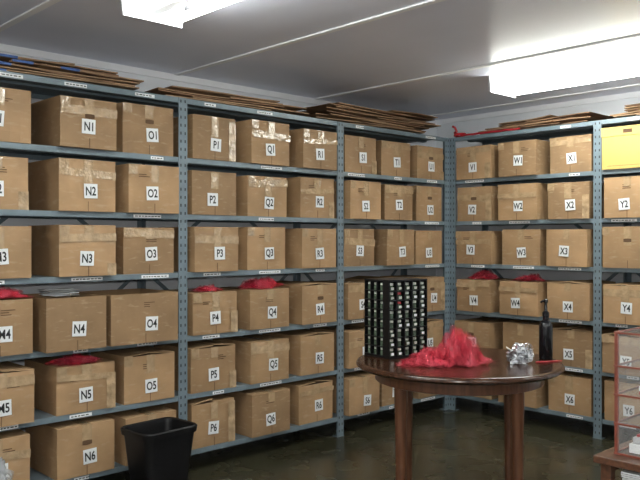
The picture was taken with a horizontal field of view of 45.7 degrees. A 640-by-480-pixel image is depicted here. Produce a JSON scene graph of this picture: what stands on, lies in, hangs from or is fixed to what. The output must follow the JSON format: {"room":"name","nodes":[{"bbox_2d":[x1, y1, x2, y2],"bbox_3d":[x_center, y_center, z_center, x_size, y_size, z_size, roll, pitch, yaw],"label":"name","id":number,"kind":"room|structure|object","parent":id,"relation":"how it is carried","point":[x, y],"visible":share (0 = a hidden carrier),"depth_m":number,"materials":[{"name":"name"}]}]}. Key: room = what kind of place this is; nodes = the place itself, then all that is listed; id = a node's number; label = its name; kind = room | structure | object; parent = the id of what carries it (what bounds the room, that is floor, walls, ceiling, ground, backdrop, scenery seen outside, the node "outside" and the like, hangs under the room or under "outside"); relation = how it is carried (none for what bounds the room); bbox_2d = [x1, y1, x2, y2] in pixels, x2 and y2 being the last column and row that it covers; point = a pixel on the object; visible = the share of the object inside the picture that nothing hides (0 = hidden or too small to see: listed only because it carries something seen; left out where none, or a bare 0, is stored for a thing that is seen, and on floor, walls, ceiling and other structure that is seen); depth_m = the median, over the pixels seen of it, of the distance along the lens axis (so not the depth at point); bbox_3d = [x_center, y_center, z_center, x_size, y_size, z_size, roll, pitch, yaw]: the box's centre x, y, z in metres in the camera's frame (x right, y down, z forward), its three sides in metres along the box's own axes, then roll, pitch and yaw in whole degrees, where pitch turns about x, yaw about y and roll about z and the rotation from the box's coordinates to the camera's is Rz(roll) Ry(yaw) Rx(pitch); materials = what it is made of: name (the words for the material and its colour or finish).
{"room":"storage room","nodes":[
{"label":"storage room","id":0,"kind":"room"},
{"bbox_2d":[0,52,435,430],"bbox_3d":[-1.894,0.138,4.001,7.960,2.385,0.100,0,0,-43],"label":"wall","id":1,"kind":"structure","parent":0,"point":[149,83],"depth_m":4.96,"materials":[{"name":"paint"}]},
{"bbox_2d":[0,44,436,124],"bbox_3d":[-1.855,-1.035,3.959,7.960,0.040,0.015,0,0,-43],"label":"trim","id":2,"kind":"structure","parent":1,"relation":"attached to","point":[11,49],"depth_m":4.72,"materials":[{"name":"paint"}]},
{"bbox_2d":[0,0,639,119],"bbox_3d":[0.453,-1.105,1.527,8.160,0.100,6.920,0,0,-43],"label":"ceiling","id":3,"kind":"structure","parent":0,"point":[448,35],"depth_m":4.02,"materials":[{"name":"paint"}]},
{"bbox_2d":[0,0,60,31],"bbox_3d":[0.504,-1.052,1.575,0.036,0.007,6.720,0,0,-43],"label":"trim","id":4,"kind":"structure","parent":3,"relation":"attached to","point":[48,3],"depth_m":3.53,"materials":[{"name":"paint"}]},
{"bbox_2d":[120,0,239,28],"bbox_3d":[-0.304,-1.002,2.863,0.320,0.105,1.240,0,0,-43],"label":"fluorescent ceiling light","id":5,"kind":"object","parent":3,"relation":"attached to","point":[165,12],"visible":1,"depth_m":3.23,"materials":[{"name":"plastic"}]},
{"bbox_2d":[174,0,445,75],"bbox_3d":[1.389,-1.052,2.415,0.036,0.007,6.720,0,0,-43],"label":"trim","id":6,"kind":"structure","parent":3,"relation":"attached to","point":[430,2],"depth_m":3.88,"materials":[{"name":"paint"}]},
{"bbox_2d":[314,34,639,99],"bbox_3d":[2.274,-1.052,3.255,0.036,0.007,6.720,0,0,-43],"label":"trim","id":7,"kind":"structure","parent":3,"relation":"attached to","point":[633,36],"depth_m":4.54,"materials":[{"name":"paint"}]},
{"bbox_2d":[430,84,639,115],"bbox_3d":[3.159,-1.052,4.095,0.036,0.007,6.720,0,0,-43],"label":"trim","id":8,"kind":"structure","parent":3,"relation":"attached to","point":[633,85],"depth_m":5.67,"materials":[{"name":"paint"}]},
{"bbox_2d":[488,50,639,97],"bbox_3d":[1.621,-1.002,4.538,0.320,0.105,1.240,0,0,-43],"label":"fluorescent ceiling light","id":9,"kind":"object","parent":3,"relation":"attached to","point":[505,85],"visible":1,"depth_m":4.60,"materials":[{"name":"plastic"}]},
{"bbox_2d":[87,397,639,479],"bbox_3d":[0.453,1.380,1.527,8.160,0.100,6.920,0,0,-43],"label":"floor","id":10,"kind":"structure","parent":0,"point":[465,443],"depth_m":4.78,"materials":[{"name":"concrete"}]},
{"bbox_2d":[0,460,10,479],"bbox_3d":[-1.398,1.126,3.188,0.292,0.406,0.294,0,0,-43],"label":"clear plastic bag","id":11,"kind":"object","parent":10,"relation":"on","point":[2,462],"visible":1,"depth_m":3.20,"materials":[{"name":"grey"}]},
{"bbox_2d":[120,417,197,479],"bbox_3d":[-0.822,1.139,3.888,0.268,0.382,0.328,0,0,43],"label":"wastebasket","id":12,"kind":"object","parent":10,"relation":"on","point":[160,448],"visible":1,"depth_m":3.81,"materials":[{"name":"plastic"}]},
{"bbox_2d":[0,70,448,479],"bbox_3d":[-0.927,0.265,4.438,4.941,2.130,0.455,0,0,-43],"label":"shelving unit","id":13,"kind":"object","parent":10,"relation":"on","point":[40,87],"visible":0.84,"depth_m":4.49,"materials":[{"name":"grey"}]},
{"bbox_2d":[0,156,28,209],"bbox_3d":[-1.658,-0.272,3.728,0.308,0.253,0.403,0,0,-43],"label":"storage box","id":14,"kind":"object","parent":13,"relation":"on","point":[14,194],"visible":0.96,"depth_m":3.64,"materials":[{"name":"brown"}]},
{"bbox_2d":[0,87,30,143],"bbox_3d":[-1.643,-0.593,3.709,0.331,0.255,0.416,0,0,-44],"label":"storage box","id":15,"kind":"object","parent":13,"relation":"on","point":[15,104],"visible":0.93,"depth_m":3.62,"materials":[{"name":"brown"}]},
{"bbox_2d":[0,226,30,278],"bbox_3d":[-1.640,0.058,3.699,0.328,0.249,0.409,0,0,-44],"label":"storage box","id":16,"kind":"object","parent":13,"relation":"on","point":[15,241],"visible":1,"depth_m":3.61,"materials":[{"name":"brown"}]},
{"bbox_2d":[0,429,30,479],"bbox_3d":[-1.649,1.066,3.708,0.331,0.257,0.410,0,0,-43],"label":"storage box","id":17,"kind":"object","parent":13,"relation":"on","point":[15,449],"visible":0.73,"depth_m":3.63,"materials":[{"name":"brown"}]},
{"bbox_2d":[0,294,32,356],"bbox_3d":[-1.628,0.413,3.691,0.319,0.262,0.405,0,0,-43],"label":"storage box","id":18,"kind":"object","parent":13,"relation":"on","point":[16,313],"visible":1,"depth_m":3.60,"materials":[{"name":"brown"}]},
{"bbox_2d":[0,361,34,427],"bbox_3d":[-1.621,0.740,3.687,0.322,0.269,0.403,0,0,-44],"label":"storage box","id":19,"kind":"object","parent":13,"relation":"on","point":[17,381],"visible":0.97,"depth_m":3.60,"materials":[{"name":"brown"}]},
{"bbox_2d":[14,293,105,352],"bbox_3d":[-1.333,0.413,3.896,0.326,0.262,0.408,0,0,-43],"label":"storage box","id":20,"kind":"object","parent":13,"relation":"on","point":[72,322],"visible":0.79,"depth_m":3.74,"materials":[{"name":"brown"}]},
{"bbox_2d":[37,288,80,295],"bbox_3d":[-1.326,0.265,3.886,0.215,0.033,0.187,0,0,-26],"label":"paper sheets","id":21,"kind":"object","parent":20,"relation":"on","point":[55,291],"visible":1,"depth_m":3.86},
{"bbox_2d":[25,415,113,479],"bbox_3d":[-1.320,1.066,4.008,0.321,0.257,0.406,0,0,-43],"label":"storage box","id":22,"kind":"object","parent":13,"relation":"on","point":[67,449],"visible":0.84,"depth_m":3.87,"materials":[{"name":"brown"}]},
{"bbox_2d":[24,353,115,415],"bbox_3d":[-1.324,0.754,4.016,0.333,0.241,0.413,0,0,-44],"label":"storage box","id":23,"kind":"object","parent":13,"relation":"on","point":[79,382],"visible":0.91,"depth_m":3.88,"materials":[{"name":"brown"}]},
{"bbox_2d":[28,158,115,211],"bbox_3d":[-1.313,-0.277,3.998,0.316,0.262,0.403,0,0,-44],"label":"storage box","id":24,"kind":"object","parent":13,"relation":"on","point":[55,184],"visible":0.89,"depth_m":3.85,"materials":[{"name":"brown"}]},
{"bbox_2d":[0,53,143,89],"bbox_3d":[-1.420,-0.853,3.933,0.929,0.099,0.397,0,0,-43],"label":"flattened cardboard","id":25,"kind":"object","parent":13,"relation":"on","point":[10,63],"visible":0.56,"depth_m":3.84,"materials":[{"name":"cardboard"}]},
{"bbox_2d":[31,225,115,276],"bbox_3d":[-1.305,0.053,3.993,0.314,0.259,0.407,0,0,-43],"label":"storage box","id":26,"kind":"object","parent":13,"relation":"on","point":[56,250],"visible":0.94,"depth_m":3.85,"materials":[{"name":"brown"}]},
{"bbox_2d":[31,95,116,150],"bbox_3d":[-1.305,-0.591,3.991,0.320,0.250,0.409,0,0,-44],"label":"storage box","id":27,"kind":"object","parent":13,"relation":"on","point":[60,120],"visible":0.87,"depth_m":3.84,"materials":[{"name":"brown"}]},
{"bbox_2d":[77,288,177,346],"bbox_3d":[-1.055,0.413,4.159,0.405,0.262,0.401,0,0,-43],"label":"storage box","id":28,"kind":"object","parent":13,"relation":"on","point":[140,315],"visible":0.83,"depth_m":4.01,"materials":[{"name":"brown"}]},
{"bbox_2d":[91,346,173,404],"bbox_3d":[-1.053,0.741,4.269,0.314,0.266,0.402,0,0,-43],"label":"storage box","id":29,"kind":"object","parent":13,"relation":"on","point":[144,373],"visible":0.79,"depth_m":4.12,"materials":[{"name":"brown"}]},
{"bbox_2d":[102,405,175,465],"bbox_3d":[-1.045,1.070,4.258,0.329,0.249,0.413,0,0,-44],"label":"storage box","id":30,"kind":"object","parent":13,"relation":"on","point":[121,418],"visible":0.2,"depth_m":4.09,"materials":[{"name":"brown"}]},
{"bbox_2d":[116,102,172,156],"bbox_3d":[-1.067,-0.599,4.274,0.331,0.267,0.412,0,0,-44],"label":"storage box","id":31,"kind":"object","parent":13,"relation":"on","point":[140,129],"visible":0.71,"depth_m":4.11,"materials":[{"name":"brown"}]},
{"bbox_2d":[116,227,173,273],"bbox_3d":[-1.062,0.057,4.282,0.318,0.250,0.405,0,0,-43],"label":"storage box","id":32,"kind":"object","parent":13,"relation":"on","point":[145,250],"visible":0.78,"depth_m":4.12,"materials":[{"name":"brown"}]},
{"bbox_2d":[115,164,178,213],"bbox_3d":[-1.027,-0.274,4.245,0.318,0.258,0.403,0,0,-44],"label":"storage box","id":33,"kind":"object","parent":13,"relation":"on","point":[139,188],"visible":0.74,"depth_m":4.08,"materials":[{"name":"brown"}]},
{"bbox_2d":[154,339,235,393],"bbox_3d":[-0.753,0.740,4.560,0.333,0.268,0.412,0,0,-44],"label":"storage box","id":34,"kind":"object","parent":13,"relation":"on","point":[210,363],"visible":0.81,"depth_m":4.41,"materials":[{"name":"brown"}]},
{"bbox_2d":[160,394,234,449],"bbox_3d":[-0.756,1.059,4.567,0.320,0.271,0.414,0,0,-44],"label":"storage box","id":35,"kind":"object","parent":13,"relation":"on","point":[214,416],"visible":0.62,"depth_m":4.42,"materials":[{"name":"brown"}]},
{"bbox_2d":[158,227,238,271],"bbox_3d":[-0.729,0.053,4.540,0.315,0.259,0.404,0,0,-44],"label":"storage box","id":36,"kind":"object","parent":13,"relation":"on","point":[209,249],"visible":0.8,"depth_m":4.38,"materials":[{"name":"brown"}]},
{"bbox_2d":[165,288,237,335],"bbox_3d":[-0.742,0.424,4.559,0.329,0.241,0.414,0,0,-44],"label":"storage box","id":37,"kind":"object","parent":13,"relation":"on","point":[209,311],"visible":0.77,"depth_m":4.40,"materials":[{"name":"brown"}]},
{"bbox_2d":[173,114,235,161],"bbox_3d":[-0.747,-0.592,4.558,0.311,0.252,0.405,0,0,-44],"label":"storage box","id":38,"kind":"object","parent":13,"relation":"on","point":[208,137],"visible":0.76,"depth_m":4.41,"materials":[{"name":"brown"}]},
{"bbox_2d":[187,170,235,215],"bbox_3d":[-0.747,-0.272,4.558,0.323,0.252,0.403,0,0,-44],"label":"storage box","id":39,"kind":"object","parent":13,"relation":"on","point":[208,192],"visible":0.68,"depth_m":4.40,"materials":[{"name":"brown"}]},
{"bbox_2d":[145,86,308,115],"bbox_3d":[-0.601,-0.840,4.729,1.122,0.074,0.407,0,0,-43],"label":"flattened cardboard","id":40,"kind":"object","parent":13,"relation":"on","point":[175,91],"visible":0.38,"depth_m":4.54,"materials":[{"name":"cardboard"}]},
{"bbox_2d":[211,285,288,329],"bbox_3d":[-0.444,0.424,4.834,0.331,0.241,0.409,0,0,-44],"label":"storage box","id":41,"kind":"object","parent":13,"relation":"on","point":[258,307],"visible":0.82,"depth_m":4.67,"materials":[{"name":"brown"}]},
{"bbox_2d":[213,334,288,384],"bbox_3d":[-0.442,0.748,4.840,0.318,0.252,0.407,0,0,-44],"label":"storage box","id":42,"kind":"object","parent":13,"relation":"on","point":[259,358],"visible":0.83,"depth_m":4.68,"materials":[{"name":"brown"}]},
{"bbox_2d":[221,385,289,437],"bbox_3d":[-0.432,1.065,4.827,0.314,0.258,0.406,0,0,-43],"label":"storage box","id":43,"kind":"object","parent":13,"relation":"on","point":[260,411],"visible":0.8,"depth_m":4.67,"materials":[{"name":"brown"}]},
{"bbox_2d":[238,227,284,269],"bbox_3d":[-0.462,0.051,4.858,0.313,0.263,0.408,0,0,-43],"label":"storage box","id":44,"kind":"object","parent":13,"relation":"on","point":[259,248],"visible":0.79,"depth_m":4.68,"materials":[{"name":"brown"}]},
{"bbox_2d":[236,175,287,216],"bbox_3d":[-0.456,-0.270,4.864,0.326,0.249,0.414,0,0,-43],"label":"storage box","id":45,"kind":"object","parent":13,"relation":"on","point":[265,196],"visible":0.76,"depth_m":4.69,"materials":[{"name":"brown"}]},
{"bbox_2d":[235,119,289,166],"bbox_3d":[-0.438,-0.598,4.829,0.324,0.265,0.412,0,0,-45],"label":"storage box","id":46,"kind":"object","parent":13,"relation":"on","point":[257,141],"visible":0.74,"depth_m":4.66,"materials":[{"name":"brown"}]},
{"bbox_2d":[262,329,333,375],"bbox_3d":[-0.147,0.741,5.128,0.309,0.266,0.404,0,0,-43],"label":"storage box","id":47,"kind":"object","parent":13,"relation":"on","point":[310,351],"visible":0.71,"depth_m":4.97,"materials":[{"name":"brown"}]},
{"bbox_2d":[264,280,336,324],"bbox_3d":[-0.132,0.412,5.115,0.317,0.265,0.408,0,0,-43],"label":"storage box","id":48,"kind":"object","parent":13,"relation":"on","point":[309,302],"visible":0.81,"depth_m":4.95,"materials":[{"name":"brown"}]},
{"bbox_2d":[276,378,333,424],"bbox_3d":[-0.160,1.060,5.137,0.326,0.269,0.414,0,0,-44],"label":"storage box","id":49,"kind":"object","parent":13,"relation":"on","point":[310,399],"visible":0.7,"depth_m":4.97,"materials":[{"name":"brown"}]},
{"bbox_2d":[285,228,335,267],"bbox_3d":[-0.134,0.054,5.120,0.312,0.258,0.406,0,0,-43],"label":"storage box","id":50,"kind":"object","parent":13,"relation":"on","point":[304,247],"visible":0.82,"depth_m":4.95,"materials":[{"name":"brown"}]},
{"bbox_2d":[287,177,333,217],"bbox_3d":[-0.151,-0.277,5.137,0.311,0.262,0.400,0,0,-44],"label":"storage box","id":51,"kind":"object","parent":13,"relation":"on","point":[307,197],"visible":0.73,"depth_m":4.97,"materials":[{"name":"brown"}]},
{"bbox_2d":[287,128,337,170],"bbox_3d":[-0.129,-0.591,5.112,0.312,0.251,0.405,0,0,-43],"label":"storage box","id":52,"kind":"object","parent":13,"relation":"on","point":[308,148],"visible":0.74,"depth_m":4.94,"materials":[{"name":"brown"}]},
{"bbox_2d":[309,280,364,319],"bbox_3d":[0.165,0.420,5.411,0.310,0.248,0.404,0,0,-44],"label":"storage box","id":53,"kind":"object","parent":13,"relation":"on","point":[354,292],"visible":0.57,"depth_m":5.22,"materials":[{"name":"brown"}]},
{"bbox_2d":[310,325,364,368],"bbox_3d":[0.174,0.750,5.398,0.312,0.249,0.402,0,0,-44],"label":"storage box","id":54,"kind":"object","parent":13,"relation":"on","point":[354,337],"visible":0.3,"depth_m":5.21,"materials":[{"name":"brown"}]},
{"bbox_2d":[318,371,378,415],"bbox_3d":[0.177,1.070,5.390,0.312,0.250,0.405,0,0,-43],"label":"storage box","id":55,"kind":"object","parent":13,"relation":"on","point":[361,388],"visible":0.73,"depth_m":5.24,"materials":[{"name":"brown"}]},
{"bbox_2d":[335,135,376,173],"bbox_3d":[0.149,-0.592,5.421,0.331,0.254,0.411,0,0,-44],"label":"storage box","id":56,"kind":"object","parent":13,"relation":"on","point":[359,152],"visible":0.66,"depth_m":5.27,"materials":[{"name":"brown"}]},
{"bbox_2d":[334,180,380,219],"bbox_3d":[0.184,-0.276,5.394,0.320,0.261,0.406,0,0,-44],"label":"storage box","id":57,"kind":"object","parent":13,"relation":"on","point":[362,199],"visible":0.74,"depth_m":5.23,"materials":[{"name":"brown"}]},
{"bbox_2d":[344,229,374,266],"bbox_3d":[0.141,0.052,5.437,0.320,0.260,0.411,0,0,-43],"label":"storage box","id":58,"kind":"object","parent":13,"relation":"on","point":[359,244],"visible":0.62,"depth_m":5.28,"materials":[{"name":"brown"}]},
{"bbox_2d":[345,276,392,280],"bbox_3d":[0.436,0.408,5.683,0.320,0.272,0.407,0,0,-44],"label":"storage box","id":59,"kind":"object","parent":13,"relation":"on","point":[355,278],"visible":0.07,"depth_m":5.67,"materials":[{"name":"brown"}]},
{"bbox_2d":[302,102,440,133],"bbox_3d":[0.332,-0.879,5.606,1.298,0.151,0.430,0,0,-43],"label":"flattened cardboard","id":60,"kind":"object","parent":13,"relation":"on","point":[411,122],"visible":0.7,"depth_m":5.42,"materials":[{"name":"cardboard"}]},
{"bbox_2d":[359,370,393,406],"bbox_3d":[0.425,1.058,5.693,0.316,0.272,0.406,0,0,-43],"label":"storage box","id":61,"kind":"object","parent":13,"relation":"on","point":[386,393],"visible":0.07,"depth_m":5.47,"materials":[{"name":"brown"}]},
{"bbox_2d":[376,140,410,176],"bbox_3d":[0.425,-0.592,5.700,0.326,0.252,0.409,0,0,-42],"label":"storage box","id":62,"kind":"object","parent":13,"relation":"on","point":[392,158],"visible":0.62,"depth_m":5.53,"materials":[{"name":"brown"}]},
{"bbox_2d":[374,229,413,265],"bbox_3d":[0.456,0.052,5.666,0.324,0.260,0.414,0,0,-44],"label":"storage box","id":63,"kind":"object","parent":13,"relation":"on","point":[392,246],"visible":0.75,"depth_m":5.49,"materials":[{"name":"brown"}]},
{"bbox_2d":[376,184,412,219],"bbox_3d":[0.444,-0.273,5.675,0.314,0.254,0.408,0,0,-42],"label":"storage box","id":64,"kind":"object","parent":13,"relation":"on","point":[396,200],"visible":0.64,"depth_m":5.51,"materials":[{"name":"brown"}]},
{"bbox_2d":[380,275,444,311],"bbox_3d":[0.722,0.414,5.949,0.319,0.260,0.407,0,0,-43],"label":"storage box","id":65,"kind":"object","parent":13,"relation":"on","point":[435,284],"visible":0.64,"depth_m":5.85,"materials":[{"name":"brown"}]},
{"bbox_2d":[413,392,435,398],"bbox_3d":[0.716,1.062,5.949,0.320,0.264,0.408,0,0,-44],"label":"storage box","id":66,"kind":"object","parent":13,"relation":"on","point":[416,395],"visible":0.04,"depth_m":5.73,"materials":[{"name":"brown"}]},
{"bbox_2d":[410,186,441,220],"bbox_3d":[0.706,-0.278,5.960,0.310,0.265,0.403,0,0,-43],"label":"storage box","id":67,"kind":"object","parent":13,"relation":"on","point":[426,200],"visible":0.59,"depth_m":5.79,"materials":[{"name":"brown"}]},
{"bbox_2d":[410,145,443,179],"bbox_3d":[0.712,-0.590,5.953,0.324,0.248,0.410,0,0,-43],"label":"storage box","id":68,"kind":"object","parent":13,"relation":"on","point":[426,162],"visible":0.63,"depth_m":5.78,"materials":[{"name":"brown"}]},
{"bbox_2d":[414,230,441,263],"bbox_3d":[0.706,0.055,5.969,0.332,0.255,0.412,0,0,-43],"label":"storage box","id":69,"kind":"object","parent":13,"relation":"on","point":[427,244],"visible":0.58,"depth_m":5.81,"materials":[{"name":"brown"}]},
{"bbox_2d":[427,318,443,346],"bbox_3d":[0.713,0.742,5.958,0.322,0.266,0.406,0,0,-44],"label":"storage box","id":70,"kind":"object","parent":13,"relation":"on","point":[434,326],"visible":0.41,"depth_m":5.86,"materials":[{"name":"brown"}]},
{"bbox_2d":[356,346,564,479],"bbox_3d":[0.667,0.955,3.670,0.984,0.750,0.984,0,0,-43],"label":"round wooden table","id":71,"kind":"object","parent":10,"relation":"on","point":[445,370],"visible":0.89,"depth_m":3.43,"materials":[{"name":"brown wood"}]},
{"bbox_2d":[364,277,426,359],"bbox_3d":[0.383,0.388,3.834,0.250,0.385,0.195,0,0,-35],"label":"rack","id":72,"kind":"object","parent":71,"relation":"on","point":[395,316],"visible":1,"depth_m":3.77,"materials":[{"name":"plastic"}]},
{"bbox_2d":[506,343,533,363],"bbox_3d":[0.942,0.532,3.566,0.136,0.095,0.100,0,0,0],"label":"foil","id":73,"kind":"object","parent":71,"relation":"on","point":[519,354],"visible":1,"depth_m":3.54,"materials":[{"name":"metal"}]},
{"bbox_2d":[539,299,552,359],"bbox_3d":[1.105,0.434,3.717,0.066,0.292,0.066,0,0,-43],"label":"pump bottle","id":74,"kind":"object","parent":71,"relation":"on","point":[545,326],"visible":1,"depth_m":3.69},
{"bbox_2d":[449,115,639,439],"bbox_3d":[2.027,0.265,5.232,0.455,2.130,2.474,0,0,-43],"label":"shelving unit","id":75,"kind":"object","parent":10,"relation":"on","point":[597,175],"visible":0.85,"depth_m":5.32,"materials":[{"name":"grey"}]},
{"bbox_2d":[456,145,498,179],"bbox_3d":[1.308,-0.590,5.920,0.404,0.248,0.323,0,0,-43],"label":"storage box","id":76,"kind":"object","parent":75,"relation":"on","point":[473,162],"visible":0.72,"depth_m":5.76,"materials":[{"name":"brown"}]},
{"bbox_2d":[457,186,497,220],"bbox_3d":[1.320,-0.276,5.936,0.406,0.261,0.324,0,0,-42],"label":"storage box","id":77,"kind":"object","parent":75,"relation":"on","point":[474,203],"visible":0.71,"depth_m":5.78,"materials":[{"name":"brown"}]},
{"bbox_2d":[456,231,501,263],"bbox_3d":[1.310,0.057,5.934,0.415,0.252,0.334,0,0,-44],"label":"storage box","id":78,"kind":"object","parent":75,"relation":"on","point":[473,247],"visible":0.81,"depth_m":5.77,"materials":[{"name":"brown"}]},
{"bbox_2d":[455,317,515,348],"bbox_3d":[1.296,0.749,5.920,0.414,0.250,0.336,0,0,-43],"label":"storage box","id":79,"kind":"object","parent":75,"relation":"on","point":[481,332],"visible":0.74,"depth_m":5.77,"materials":[{"name":"brown"}]},
{"bbox_2d":[452,126,519,136],"bbox_3d":[1.256,-0.849,5.769,0.124,0.090,0.590,0,0,-43],"label":"hose","id":80,"kind":"object","parent":75,"relation":"on","point":[456,134],"visible":0.91,"depth_m":5.81,"materials":[{"name":"plastic"}]},
{"bbox_2d":[474,395,497,399],"bbox_3d":[1.316,1.066,5.928,0.402,0.256,0.318,0,0,-43],"label":"storage box","id":81,"kind":"object","parent":75,"relation":"on","point":[485,397],"visible":0.02,"depth_m":5.71,"materials":[{"name":"brown"}]},
{"bbox_2d":[456,277,517,312],"bbox_3d":[1.305,0.424,5.924,0.414,0.241,0.319,0,0,-44],"label":"storage box","id":82,"kind":"object","parent":75,"relation":"on","point":[473,294],"visible":0.84,"depth_m":5.76,"materials":[{"name":"brown"}]},
{"bbox_2d":[497,183,547,219],"bbox_3d":[1.565,-0.276,5.637,0.412,0.262,0.332,0,0,-44],"label":"storage box","id":83,"kind":"object","parent":75,"relation":"on","point":[526,201],"visible":0.74,"depth_m":5.47,"materials":[{"name":"brown"}]},
{"bbox_2d":[498,380,548,407],"bbox_3d":[1.567,1.070,5.636,0.406,0.249,0.327,0,0,-43],"label":"storage box","id":84,"kind":"object","parent":75,"relation":"on","point":[537,398],"visible":0.09,"depth_m":5.44,"materials":[{"name":"brown"}]},
{"bbox_2d":[498,139,549,176],"bbox_3d":[1.563,-0.590,5.630,0.411,0.250,0.322,0,0,-44],"label":"storage box","id":85,"kind":"object","parent":75,"relation":"on","point":[526,157],"visible":0.83,"depth_m":5.47,"materials":[{"name":"brown"}]},
{"bbox_2d":[502,229,545,265],"bbox_3d":[1.598,0.052,5.662,0.404,0.260,0.318,0,0,-44],"label":"storage box","id":86,"kind":"object","parent":75,"relation":"on","point":[519,246],"visible":0.79,"depth_m":5.50,"materials":[{"name":"brown"}]},
{"bbox_2d":[499,279,556,316],"bbox_3d":[1.576,0.424,5.633,0.415,0.241,0.336,0,0,-43],"label":"storage box","id":87,"kind":"object","parent":75,"relation":"on","point":[517,297],"visible":0.77,"depth_m":5.48,"materials":[{"name":"brown"}]},
{"bbox_2d":[503,320,566,354],"bbox_3d":[1.601,0.742,5.657,0.404,0.266,0.308,0,0,-43],"label":"storage box","id":88,"kind":"object","parent":75,"relation":"on","point":[518,331],"visible":0.33,"depth_m":5.54,"materials":[{"name":"brown"}]},
{"bbox_2d":[479,111,614,134],"bbox_3d":[1.668,-0.852,5.662,0.403,0.094,0.948,0,0,-43],"label":"flattened cardboard","id":89,"kind":"object","parent":75,"relation":"on","point":[548,120],"visible":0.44,"depth_m":5.45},
{"bbox_2d":[550,134,592,173],"bbox_3d":[1.868,-0.591,5.374,0.402,0.252,0.314,0,0,-43],"label":"storage box","id":90,"kind":"object","parent":75,"relation":"on","point":[568,154],"visible":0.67,"depth_m":5.23,"materials":[{"name":"brown"}]},
{"bbox_2d":[546,229,602,266],"bbox_3d":[1.832,0.054,5.351,0.402,0.257,0.309,0,0,-43],"label":"storage box","id":91,"kind":"object","parent":75,"relation":"on","point":[564,247],"visible":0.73,"depth_m":5.20,"materials":[{"name":"brown"}]},
{"bbox_2d":[547,181,603,218],"bbox_3d":[1.843,-0.271,5.357,0.406,0.252,0.314,0,0,-45],"label":"storage box","id":92,"kind":"object","parent":75,"relation":"on","point":[567,200],"visible":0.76,"depth_m":5.21,"materials":[{"name":"brown"}]},
{"bbox_2d":[548,371,613,416],"bbox_3d":[1.861,1.067,5.379,0.404,0.254,0.325,0,0,-44],"label":"storage box","id":93,"kind":"object","parent":75,"relation":"on","point":[569,392],"visible":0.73,"depth_m":5.24,"materials":[{"name":"brown"}]},
{"bbox_2d":[547,280,615,320],"bbox_3d":[1.840,0.414,5.351,0.408,0.260,0.324,0,0,-44],"label":"storage box","id":94,"kind":"object","parent":75,"relation":"on","point":[571,299],"visible":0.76,"depth_m":5.21,"materials":[{"name":"brown"}]},
{"bbox_2d":[553,324,618,368],"bbox_3d":[1.874,0.741,5.379,0.402,0.266,0.317,0,0,-43],"label":"storage box","id":95,"kind":"object","parent":75,"relation":"on","point":[572,344],"visible":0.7,"depth_m":5.24,"materials":[{"name":"brown"}]},
{"bbox_2d":[601,124,639,169],"bbox_3d":[2.130,-0.603,5.048,0.388,0.275,0.358,0,0,-43],"label":"file box","id":96,"kind":"object","parent":75,"relation":"on","point":[621,144],"visible":0.94,"depth_m":4.95,"materials":[{"name":"yellow cardboard"}]},
{"bbox_2d":[602,226,639,268],"bbox_3d":[2.132,0.047,5.051,0.401,0.270,0.348,0,0,-43],"label":"storage box","id":97,"kind":"object","parent":75,"relation":"on","point":[621,245],"visible":1,"depth_m":4.95,"materials":[{"name":"brown"}]},
{"bbox_2d":[602,329,639,376],"bbox_3d":[2.116,0.740,5.053,0.408,0.270,0.327,0,0,-44],"label":"storage box","id":98,"kind":"object","parent":75,"relation":"on","point":[629,345],"visible":0.72,"depth_m":4.93,"materials":[{"name":"brown"}]},
{"bbox_2d":[603,282,639,324],"bbox_3d":[2.111,0.415,5.039,0.401,0.260,0.306,0,0,-44],"label":"storage box","id":99,"kind":"object","parent":75,"relation":"on","point":[621,301],"visible":1,"depth_m":4.93,"materials":[{"name":"brown"}]},
{"bbox_2d":[604,176,639,217],"bbox_3d":[2.127,-0.278,5.048,0.406,0.266,0.324,0,0,-44],"label":"storage box","id":100,"kind":"object","parent":75,"relation":"on","point":[621,194],"visible":0.97,"depth_m":4.93,"materials":[{"name":"brown"}]},
{"bbox_2d":[604,378,639,425],"bbox_3d":[2.140,1.063,5.078,0.415,0.263,0.334,0,0,-44],"label":"storage box","id":101,"kind":"object","parent":75,"relation":"on","point":[628,407],"visible":0.79,"depth_m":4.96,"materials":[{"name":"brown"}]},
{"bbox_2d":[610,103,639,117],"bbox_3d":[2.401,-0.850,4.804,0.396,0.092,1.032,0,0,-43],"label":"flattened cardboard","id":102,"kind":"object","parent":75,"relation":"on","point":[633,109],"visible":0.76,"depth_m":4.97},
{"bbox_2d":[593,439,639,479],"bbox_3d":[1.472,1.075,2.880,0.600,0.510,0.620,0,0,-43],"label":"wooden stand","id":103,"kind":"object","parent":10,"relation":"on","point":[610,462],"visible":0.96,"depth_m":2.87,"materials":[{"name":"brown wood"}]},
{"bbox_2d":[614,327,639,458],"bbox_3d":[1.399,0.585,2.935,0.427,0.468,0.347,0,0,-43],"label":"glass display case","id":104,"kind":"object","parent":103,"relation":"on","point":[617,364],"visible":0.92,"depth_m":2.91,"materials":[{"name":"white glass"}]},
{"bbox_2d":[629,433,639,454],"bbox_3d":[1.285,0.778,2.910,0.150,0.070,0.140,0,0,-43],"label":"carton","id":105,"kind":"object","parent":104,"relation":"in","point":[634,447],"visible":1,"depth_m":2.90,"materials":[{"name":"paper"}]},
{"bbox_2d":[621,469,639,479],"bbox_3d":[1.334,0.926,2.830,0.260,0.104,0.337,0,0,-43],"label":"paper stack","id":106,"kind":"object","parent":103,"relation":"on","point":[626,474],"visible":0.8,"depth_m":2.85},
{"bbox_2d":[436,97,639,329],"bbox_3d":[3.376,0.138,4.301,0.100,2.385,6.720,0,0,-43],"label":"wall","id":107,"kind":"structure","parent":0,"point":[608,108],"depth_m":6.15,"materials":[{"name":"paint"}]},
{"bbox_2d":[437,91,639,124],"bbox_3d":[3.340,-1.035,4.256,0.015,0.040,6.705,0,0,-43],"label":"trim","id":108,"kind":"structure","parent":107,"relation":"attached to","point":[637,93],"depth_m":5.93,"materials":[{"name":"paint"}]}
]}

